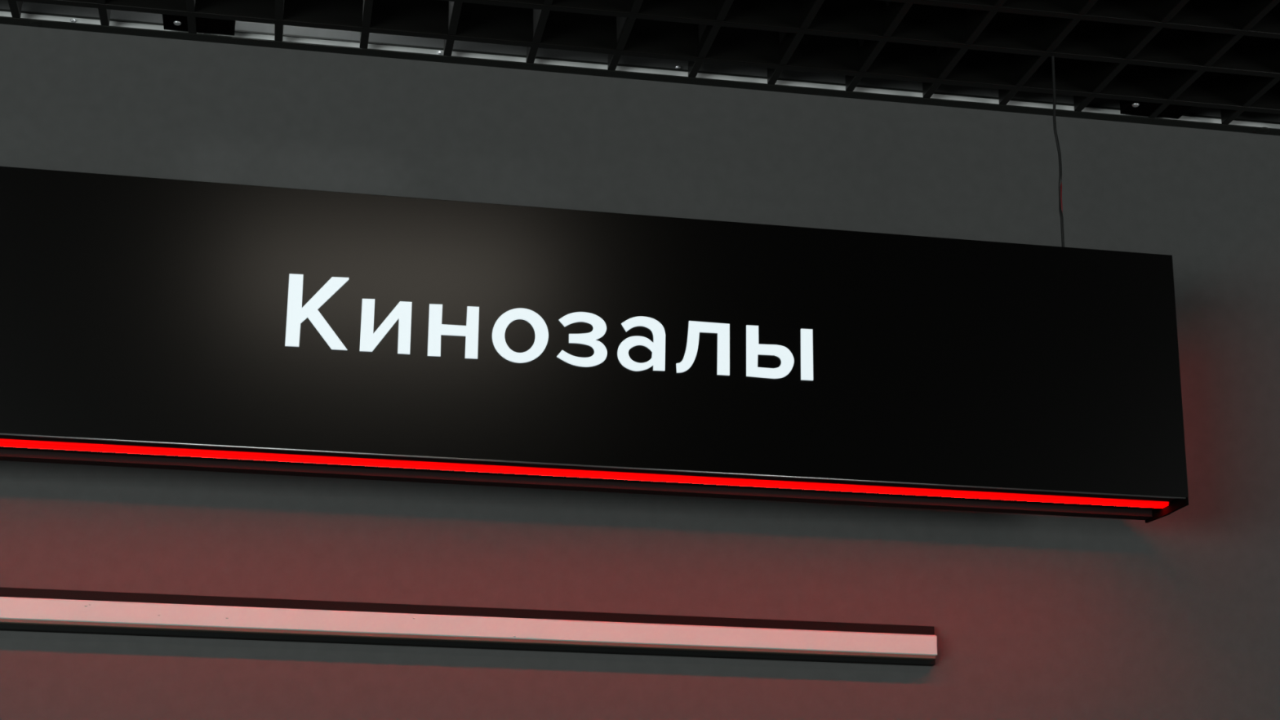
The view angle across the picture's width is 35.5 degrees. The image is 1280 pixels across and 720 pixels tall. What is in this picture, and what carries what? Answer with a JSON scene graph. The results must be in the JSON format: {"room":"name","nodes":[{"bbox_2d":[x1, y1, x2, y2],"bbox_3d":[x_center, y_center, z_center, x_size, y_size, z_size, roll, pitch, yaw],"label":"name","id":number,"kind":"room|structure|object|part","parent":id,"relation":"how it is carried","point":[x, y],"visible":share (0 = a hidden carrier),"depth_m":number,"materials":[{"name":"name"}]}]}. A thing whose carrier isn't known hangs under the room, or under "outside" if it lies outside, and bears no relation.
{"room":"cinema lobby","nodes":[
{"label":"cinema lobby","id":0,"kind":"room"},
{"bbox_2d":[0,0,1279,719],"bbox_3d":[-0.073,0.665,2.211,8.000,3.320,0.120,4,-17,-10],"label":"wall","id":1,"kind":"structure","parent":0,"point":[1175,615],"depth_m":2.35,"materials":[{"name":"grey paint"}]},
{"bbox_2d":[0,586,937,666],"bbox_3d":[-0.398,0.283,2.185,1.504,0.045,0.026,4,-17,-10],"label":"light bar","id":2,"kind":"object","parent":1,"relation":"attached to","point":[26,610],"visible":1,"depth_m":2.21,"materials":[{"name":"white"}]},
{"bbox_2d":[0,8,1279,135],"bbox_3d":[-0.048,-0.357,2.444,4.400,0.019,0.019,4,-17,-10],"label":"trim","id":3,"kind":"structure","parent":1,"relation":"attached to","point":[32,19],"depth_m":2.45,"materials":[{"name":"black metal"}]},
{"bbox_2d":[7,0,1279,124],"bbox_3d":[0.221,-0.674,1.436,3.350,0.052,2.157,4,-17,-10],"label":"grid","id":4,"kind":"object","parent":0,"point":[1224,55],"depth_m":2.37,"materials":[{"name":"black metal"}]},
{"bbox_3d":[-0.515,-0.406,2.337,0.082,0.034,0.045,4,-17,-10],"label":"ceiling bracket","id":5,"kind":"part","parent":4,"relation":"part of","materials":[{"name":"black metal"}]},
{"bbox_2d":[1051,56,1064,247],"bbox_3d":[0.491,-0.256,2.351,0.007,0.301,0.006,15,-22,-39],"label":"power cable","id":6,"kind":"object","parent":4,"relation":"hanging from","point":[1060,206],"visible":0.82,"depth_m":2.34,"materials":[{"name":"black plastic"}]},
{"bbox_2d":[0,166,1188,523],"bbox_3d":[-0.167,0.001,2.202,1.530,0.291,0.210,4,-17,-10],"label":"hanging sign","id":7,"kind":"object","parent":6,"relation":"hanging from","point":[147,322],"visible":1,"depth_m":2.12,"materials":[{"name":"black"}]},
{"bbox_3d":[-0.160,0.119,2.127,1.512,0.002,0.002,4,-17,-10],"label":"strip rail","id":8,"kind":"part","parent":7,"relation":"part of","materials":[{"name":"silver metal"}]},
{"bbox_3d":[-0.159,-0.015,2.158,1.524,0.284,0.105,4,-17,-10],"label":"casing","id":9,"kind":"part","parent":7,"relation":"part of","materials":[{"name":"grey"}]},
{"bbox_3d":[0.655,-0.331,2.537,0.079,0.034,0.045,4,-17,-10],"label":"ceiling bracket","id":10,"kind":"part","parent":4,"relation":"part of","materials":[{"name":"black metal"}]}
]}

